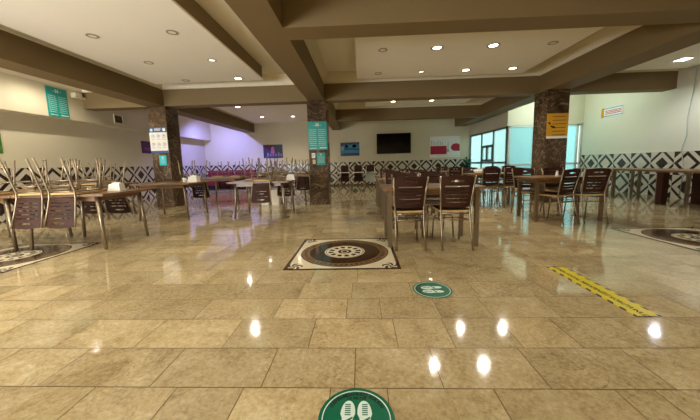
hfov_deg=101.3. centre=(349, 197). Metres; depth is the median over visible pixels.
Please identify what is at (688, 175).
table
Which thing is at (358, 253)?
medallion
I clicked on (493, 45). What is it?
recessed light
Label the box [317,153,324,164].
notice
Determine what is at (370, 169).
high chair
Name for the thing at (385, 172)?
dining chair
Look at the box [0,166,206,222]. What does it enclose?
trim
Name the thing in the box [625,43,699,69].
ceiling panel
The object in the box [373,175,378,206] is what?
dining table
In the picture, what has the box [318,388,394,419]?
floor sticker
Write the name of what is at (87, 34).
recessed light
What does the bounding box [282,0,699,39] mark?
ceiling beam
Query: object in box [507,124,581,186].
window
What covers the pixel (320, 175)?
column
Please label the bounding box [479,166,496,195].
dining chair
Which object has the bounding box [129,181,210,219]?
dining table
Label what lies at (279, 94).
ceiling beam
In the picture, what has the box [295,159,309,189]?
dining chair
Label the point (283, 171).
dining chair
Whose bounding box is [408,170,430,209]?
dining chair
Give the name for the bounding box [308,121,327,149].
menu board
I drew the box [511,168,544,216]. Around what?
dining chair
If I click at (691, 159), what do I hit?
trim
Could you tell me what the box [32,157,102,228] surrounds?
dining chair
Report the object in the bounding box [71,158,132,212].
dining chair
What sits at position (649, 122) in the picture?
wall
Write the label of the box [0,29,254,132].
ceiling beam
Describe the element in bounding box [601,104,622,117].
wall sign
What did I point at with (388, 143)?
television
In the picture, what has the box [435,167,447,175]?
dining chair
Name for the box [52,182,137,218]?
dining table
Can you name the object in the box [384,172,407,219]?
dining chair
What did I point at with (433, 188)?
dining table
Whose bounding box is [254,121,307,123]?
crown molding
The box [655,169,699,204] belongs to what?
table
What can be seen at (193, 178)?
box
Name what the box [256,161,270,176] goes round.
dining chair
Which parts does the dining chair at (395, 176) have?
leg, backrest, leg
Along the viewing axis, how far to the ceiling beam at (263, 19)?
3.96 m
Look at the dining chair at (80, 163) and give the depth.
6.84 m
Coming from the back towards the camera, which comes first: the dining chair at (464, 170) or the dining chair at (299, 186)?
the dining chair at (299, 186)
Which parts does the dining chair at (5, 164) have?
leg, leg, seat, seat frame, leg, leg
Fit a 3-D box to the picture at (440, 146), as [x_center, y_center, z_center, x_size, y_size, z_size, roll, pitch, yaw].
[4.467,-2.408,13.497,1.400,0.980,0.012,-1,7,2]
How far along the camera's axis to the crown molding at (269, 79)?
7.25 m
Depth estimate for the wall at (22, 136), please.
7.54 m
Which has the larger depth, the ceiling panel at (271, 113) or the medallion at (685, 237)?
the ceiling panel at (271, 113)
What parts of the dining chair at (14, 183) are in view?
seat, leg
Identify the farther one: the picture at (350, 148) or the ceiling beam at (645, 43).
the picture at (350, 148)
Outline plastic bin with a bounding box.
[271,190,280,204]
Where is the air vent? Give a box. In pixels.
[113,114,123,124]
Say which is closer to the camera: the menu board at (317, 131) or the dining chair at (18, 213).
the dining chair at (18, 213)
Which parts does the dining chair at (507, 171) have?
leg, seat, backrest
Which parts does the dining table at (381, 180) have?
leg, leg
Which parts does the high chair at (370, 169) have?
backrest, panel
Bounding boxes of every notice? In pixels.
[159,155,166,165]
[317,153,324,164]
[546,113,568,138]
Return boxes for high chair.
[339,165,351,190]
[352,165,364,190]
[364,164,375,191]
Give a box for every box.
[71,92,85,99]
[107,182,125,190]
[187,175,200,181]
[286,174,294,179]
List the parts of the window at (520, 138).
pane, pane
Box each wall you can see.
[0,72,210,140]
[0,112,205,167]
[204,118,469,165]
[470,94,584,135]
[577,64,699,161]
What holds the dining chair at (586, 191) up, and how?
on the floor
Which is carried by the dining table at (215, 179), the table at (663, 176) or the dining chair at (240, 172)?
the dining chair at (240, 172)
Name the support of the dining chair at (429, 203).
on the floor
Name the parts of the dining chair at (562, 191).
seat, seat frame, leg, backrest, leg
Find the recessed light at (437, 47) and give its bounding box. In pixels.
[431,45,442,49]
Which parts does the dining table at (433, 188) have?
leg, leg, leg, leg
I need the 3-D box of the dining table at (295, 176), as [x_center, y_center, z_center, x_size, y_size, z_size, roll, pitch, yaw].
[-1.768,-0.304,8.595,1.220,0.736,0.860,-1,7,2]
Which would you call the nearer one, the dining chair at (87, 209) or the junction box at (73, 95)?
the dining chair at (87, 209)
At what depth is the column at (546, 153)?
6.88 m
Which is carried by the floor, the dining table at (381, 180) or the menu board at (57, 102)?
the dining table at (381, 180)
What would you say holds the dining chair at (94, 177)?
on the dining table at (126, 184)
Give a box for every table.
[0,193,72,250]
[10,188,151,250]
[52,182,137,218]
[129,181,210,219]
[200,176,250,203]
[227,179,297,218]
[267,175,310,200]
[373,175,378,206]
[377,178,439,218]
[380,183,486,246]
[462,172,522,205]
[513,174,612,221]
[573,167,634,196]
[611,168,691,202]
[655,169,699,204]
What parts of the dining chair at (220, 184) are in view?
backrest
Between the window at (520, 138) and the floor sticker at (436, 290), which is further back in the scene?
the window at (520, 138)
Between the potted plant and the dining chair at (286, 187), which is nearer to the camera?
the dining chair at (286, 187)
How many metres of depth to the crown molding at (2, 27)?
5.03 m
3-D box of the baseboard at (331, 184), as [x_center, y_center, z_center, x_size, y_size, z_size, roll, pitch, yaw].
[-0.680,-0.624,13.890,12.630,0.070,0.013,-1,7,2]
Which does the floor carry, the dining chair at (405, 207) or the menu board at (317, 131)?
the dining chair at (405, 207)
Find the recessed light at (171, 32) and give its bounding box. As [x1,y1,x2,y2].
[166,30,177,34]
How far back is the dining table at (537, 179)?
4.72 m
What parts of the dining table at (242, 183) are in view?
leg, leg, leg, leg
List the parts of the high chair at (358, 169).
backrest, panel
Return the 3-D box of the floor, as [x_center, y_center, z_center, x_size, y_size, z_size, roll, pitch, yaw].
[0.291,0.362,5.903,15.200,0.060,16.050,-1,7,2]
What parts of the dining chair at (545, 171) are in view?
leg, backrest, seat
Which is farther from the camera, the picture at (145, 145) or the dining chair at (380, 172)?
the picture at (145, 145)
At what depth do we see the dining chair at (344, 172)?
11.09 m
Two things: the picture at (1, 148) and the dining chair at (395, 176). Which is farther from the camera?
the picture at (1, 148)
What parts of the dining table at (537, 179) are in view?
leg, leg, leg, leg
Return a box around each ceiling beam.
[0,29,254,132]
[82,92,146,110]
[162,85,307,108]
[224,0,340,129]
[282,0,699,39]
[324,76,539,102]
[336,105,480,121]
[455,23,699,126]
[570,71,677,94]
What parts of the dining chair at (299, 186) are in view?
backrest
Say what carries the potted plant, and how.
on the floor
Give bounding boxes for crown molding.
[0,24,162,89]
[0,68,81,92]
[162,73,293,89]
[210,107,253,123]
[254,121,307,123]
[304,39,326,83]
[325,64,539,83]
[336,98,479,109]
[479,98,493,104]
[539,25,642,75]
[616,68,678,72]
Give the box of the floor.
[0,182,699,419]
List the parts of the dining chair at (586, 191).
leg, leg, seat, seat frame, backrest, leg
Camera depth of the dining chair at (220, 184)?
8.98 m
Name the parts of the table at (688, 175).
leg, leg, leg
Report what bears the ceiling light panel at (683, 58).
attached to the ceiling panel at (663, 62)
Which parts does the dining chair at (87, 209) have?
leg, seat frame, leg, backrest, leg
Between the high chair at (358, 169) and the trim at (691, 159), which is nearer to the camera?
the trim at (691, 159)
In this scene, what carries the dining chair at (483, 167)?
on the floor
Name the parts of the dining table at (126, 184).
leg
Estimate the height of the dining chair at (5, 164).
0.872 m
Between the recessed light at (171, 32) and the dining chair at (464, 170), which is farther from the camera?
the dining chair at (464, 170)
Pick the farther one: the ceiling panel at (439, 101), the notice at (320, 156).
the ceiling panel at (439, 101)
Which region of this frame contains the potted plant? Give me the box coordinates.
[460,156,471,172]
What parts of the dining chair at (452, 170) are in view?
backrest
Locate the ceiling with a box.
[195,0,355,73]
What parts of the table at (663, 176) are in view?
leg, leg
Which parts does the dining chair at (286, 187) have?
backrest, leg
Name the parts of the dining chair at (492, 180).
leg, backrest, leg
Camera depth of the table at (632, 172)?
7.58 m
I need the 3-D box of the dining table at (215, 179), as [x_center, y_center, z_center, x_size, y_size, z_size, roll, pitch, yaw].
[-3.672,-0.246,8.522,1.220,0.736,0.860,-1,7,2]
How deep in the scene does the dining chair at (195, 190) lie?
6.63 m
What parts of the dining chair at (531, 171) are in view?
leg, leg, backrest, seat, leg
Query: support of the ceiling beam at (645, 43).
attached to the ceiling
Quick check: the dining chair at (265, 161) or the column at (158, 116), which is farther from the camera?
the dining chair at (265, 161)
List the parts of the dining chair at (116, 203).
leg, seat frame, leg, leg, backrest, leg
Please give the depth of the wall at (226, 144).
13.68 m
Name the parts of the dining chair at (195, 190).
backrest, leg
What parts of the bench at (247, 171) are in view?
backrest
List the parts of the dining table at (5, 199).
leg, leg, leg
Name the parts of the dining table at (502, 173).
leg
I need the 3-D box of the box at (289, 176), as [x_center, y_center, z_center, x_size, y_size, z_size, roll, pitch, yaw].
[-1.244,-0.438,5.980,0.170,0.118,0.130,-3,7,-15]
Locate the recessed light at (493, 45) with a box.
[487,43,499,47]
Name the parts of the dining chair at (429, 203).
leg, backrest, seat, leg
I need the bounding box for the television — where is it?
[377,133,410,156]
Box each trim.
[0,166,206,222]
[207,159,468,184]
[580,151,699,199]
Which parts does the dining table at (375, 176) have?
leg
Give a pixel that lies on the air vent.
(118, 119)
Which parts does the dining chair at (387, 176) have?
backrest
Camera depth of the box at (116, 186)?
4.08 m
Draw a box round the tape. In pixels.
[547,266,660,317]
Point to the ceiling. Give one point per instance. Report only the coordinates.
(338, 54)
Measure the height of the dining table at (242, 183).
0.736 m
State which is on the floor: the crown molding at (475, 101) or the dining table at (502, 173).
the dining table at (502, 173)
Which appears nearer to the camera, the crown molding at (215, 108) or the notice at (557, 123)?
the notice at (557, 123)
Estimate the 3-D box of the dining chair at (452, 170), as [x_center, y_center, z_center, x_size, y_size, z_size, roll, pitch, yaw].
[3.116,-0.507,8.687,0.419,0.872,0.542,-1,7,2]
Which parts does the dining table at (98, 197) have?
leg, leg, leg, leg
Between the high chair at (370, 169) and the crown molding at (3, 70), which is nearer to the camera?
the crown molding at (3, 70)
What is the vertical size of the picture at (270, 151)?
0.640 m
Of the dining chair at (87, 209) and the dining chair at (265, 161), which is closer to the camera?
the dining chair at (87, 209)
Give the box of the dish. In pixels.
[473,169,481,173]
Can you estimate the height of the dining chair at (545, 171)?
0.872 m
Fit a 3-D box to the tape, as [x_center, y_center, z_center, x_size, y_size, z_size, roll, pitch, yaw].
[1.953,0.714,2.304,0.166,0.002,0.928,-1,7,2]
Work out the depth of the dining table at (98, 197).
3.76 m
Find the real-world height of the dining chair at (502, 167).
0.872 m
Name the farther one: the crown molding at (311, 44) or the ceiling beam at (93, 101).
the ceiling beam at (93, 101)
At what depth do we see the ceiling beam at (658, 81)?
6.95 m
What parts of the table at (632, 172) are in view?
leg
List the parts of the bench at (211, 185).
seat, backrest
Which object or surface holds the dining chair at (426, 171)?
on the floor
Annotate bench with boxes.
[207,170,233,189]
[231,170,256,188]
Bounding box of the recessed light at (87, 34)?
[85,33,99,38]
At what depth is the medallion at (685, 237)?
3.76 m
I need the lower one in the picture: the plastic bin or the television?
the plastic bin
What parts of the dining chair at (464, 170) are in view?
backrest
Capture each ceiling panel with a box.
[0,0,263,83]
[216,104,307,122]
[355,27,603,78]
[365,98,472,106]
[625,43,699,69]
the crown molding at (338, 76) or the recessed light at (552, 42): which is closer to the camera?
the recessed light at (552, 42)
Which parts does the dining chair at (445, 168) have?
backrest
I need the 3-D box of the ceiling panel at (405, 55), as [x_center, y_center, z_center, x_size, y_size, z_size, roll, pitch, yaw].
[2.010,-2.840,5.522,3.800,0.299,2.220,-1,7,2]
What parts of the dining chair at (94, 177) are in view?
seat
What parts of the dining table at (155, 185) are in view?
leg, leg, leg, leg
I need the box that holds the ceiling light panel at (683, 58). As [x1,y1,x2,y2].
[672,57,694,61]
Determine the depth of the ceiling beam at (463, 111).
10.59 m
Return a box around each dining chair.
[0,158,70,228]
[0,160,15,194]
[3,161,68,210]
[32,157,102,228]
[42,159,106,213]
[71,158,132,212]
[71,162,111,204]
[80,163,115,183]
[177,160,210,197]
[209,162,231,188]
[227,161,246,188]
[242,158,267,196]
[248,157,275,202]
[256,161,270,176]
[269,157,294,195]
[271,160,286,187]
[291,159,306,186]
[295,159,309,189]
[379,170,396,204]
[382,171,402,199]
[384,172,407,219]
[391,173,422,237]
[392,177,428,250]
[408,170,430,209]
[414,171,441,218]
[419,173,453,236]
[431,176,476,250]
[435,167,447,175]
[448,167,462,194]
[462,167,484,203]
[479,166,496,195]
[482,168,501,207]
[483,167,506,202]
[494,165,515,194]
[497,167,524,206]
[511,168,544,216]
[532,169,582,225]
[539,167,578,216]
[563,168,613,223]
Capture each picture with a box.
[0,136,2,152]
[141,141,151,153]
[263,144,282,157]
[340,142,359,155]
[430,136,459,157]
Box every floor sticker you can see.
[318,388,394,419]
[413,282,452,298]
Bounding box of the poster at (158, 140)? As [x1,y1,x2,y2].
[149,127,168,152]
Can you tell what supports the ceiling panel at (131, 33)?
attached to the ceiling
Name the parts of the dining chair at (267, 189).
leg, backrest, seat frame, seat, leg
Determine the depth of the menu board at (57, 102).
6.83 m
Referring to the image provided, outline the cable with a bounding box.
[678,68,697,196]
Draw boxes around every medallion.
[0,242,101,273]
[283,238,400,269]
[610,227,699,251]
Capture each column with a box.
[147,106,184,206]
[307,101,330,203]
[530,89,569,200]
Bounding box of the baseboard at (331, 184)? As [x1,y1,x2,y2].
[272,184,375,186]
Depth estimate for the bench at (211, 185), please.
13.58 m
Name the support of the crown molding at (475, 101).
attached to the ceiling
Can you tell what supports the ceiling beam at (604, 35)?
attached to the ceiling
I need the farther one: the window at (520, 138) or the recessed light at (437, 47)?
the window at (520, 138)
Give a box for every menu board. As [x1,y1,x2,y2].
[44,85,69,118]
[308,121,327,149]
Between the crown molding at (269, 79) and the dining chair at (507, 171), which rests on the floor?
the dining chair at (507, 171)
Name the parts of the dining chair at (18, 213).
leg, backrest, leg, seat, seat frame, leg, leg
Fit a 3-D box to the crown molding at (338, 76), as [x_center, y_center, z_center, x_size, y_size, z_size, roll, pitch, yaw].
[1.986,-3.044,7.036,5.300,0.250,0.110,-1,7,2]
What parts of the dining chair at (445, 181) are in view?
leg, leg, seat, seat frame, backrest, leg, leg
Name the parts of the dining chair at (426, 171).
backrest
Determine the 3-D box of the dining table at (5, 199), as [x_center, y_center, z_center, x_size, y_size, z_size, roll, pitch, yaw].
[-4.954,0.302,4.170,1.220,0.736,0.860,-1,7,2]
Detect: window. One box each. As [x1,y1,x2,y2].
[470,126,507,187]
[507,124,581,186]
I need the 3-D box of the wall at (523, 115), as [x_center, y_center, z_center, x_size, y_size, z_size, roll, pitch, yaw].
[6.775,-3.275,11.552,2.540,1.100,3.500,-1,7,2]
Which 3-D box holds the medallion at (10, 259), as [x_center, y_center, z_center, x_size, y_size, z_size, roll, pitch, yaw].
[-4.168,0.722,3.566,1.170,0.004,1.170,-1,7,2]
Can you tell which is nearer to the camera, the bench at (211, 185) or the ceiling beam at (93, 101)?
the ceiling beam at (93, 101)
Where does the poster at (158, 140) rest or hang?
attached to the column at (158, 116)
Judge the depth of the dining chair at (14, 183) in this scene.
3.99 m
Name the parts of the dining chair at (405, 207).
leg, seat, seat frame, backrest, leg, leg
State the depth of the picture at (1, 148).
6.02 m
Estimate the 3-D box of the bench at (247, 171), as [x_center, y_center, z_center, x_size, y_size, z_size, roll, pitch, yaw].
[-4.989,-0.877,13.514,1.000,0.880,0.620,-1,7,2]
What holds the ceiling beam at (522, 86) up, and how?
attached to the ceiling
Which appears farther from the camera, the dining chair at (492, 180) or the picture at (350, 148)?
the picture at (350, 148)
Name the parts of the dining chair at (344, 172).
panel, backrest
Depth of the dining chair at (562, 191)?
4.49 m
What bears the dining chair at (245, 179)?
on the dining table at (242, 183)
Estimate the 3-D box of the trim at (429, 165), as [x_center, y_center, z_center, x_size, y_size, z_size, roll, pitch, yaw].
[-0.688,-1.152,13.840,12.680,1.130,0.012,-1,7,2]
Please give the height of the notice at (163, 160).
0.260 m
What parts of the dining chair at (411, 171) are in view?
backrest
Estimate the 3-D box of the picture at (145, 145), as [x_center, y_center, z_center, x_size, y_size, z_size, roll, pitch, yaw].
[-7.180,-1.813,10.329,0.012,0.420,0.860,-1,7,2]
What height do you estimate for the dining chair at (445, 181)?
0.872 m
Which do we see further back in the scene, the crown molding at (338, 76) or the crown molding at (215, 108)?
the crown molding at (215, 108)
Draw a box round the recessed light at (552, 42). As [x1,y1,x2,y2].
[548,41,558,44]
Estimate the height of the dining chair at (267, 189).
0.872 m
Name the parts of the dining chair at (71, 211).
leg, backrest, leg, seat frame, seat, leg, leg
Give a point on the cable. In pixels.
(697, 68)
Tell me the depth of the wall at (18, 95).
7.25 m
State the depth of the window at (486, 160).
11.49 m

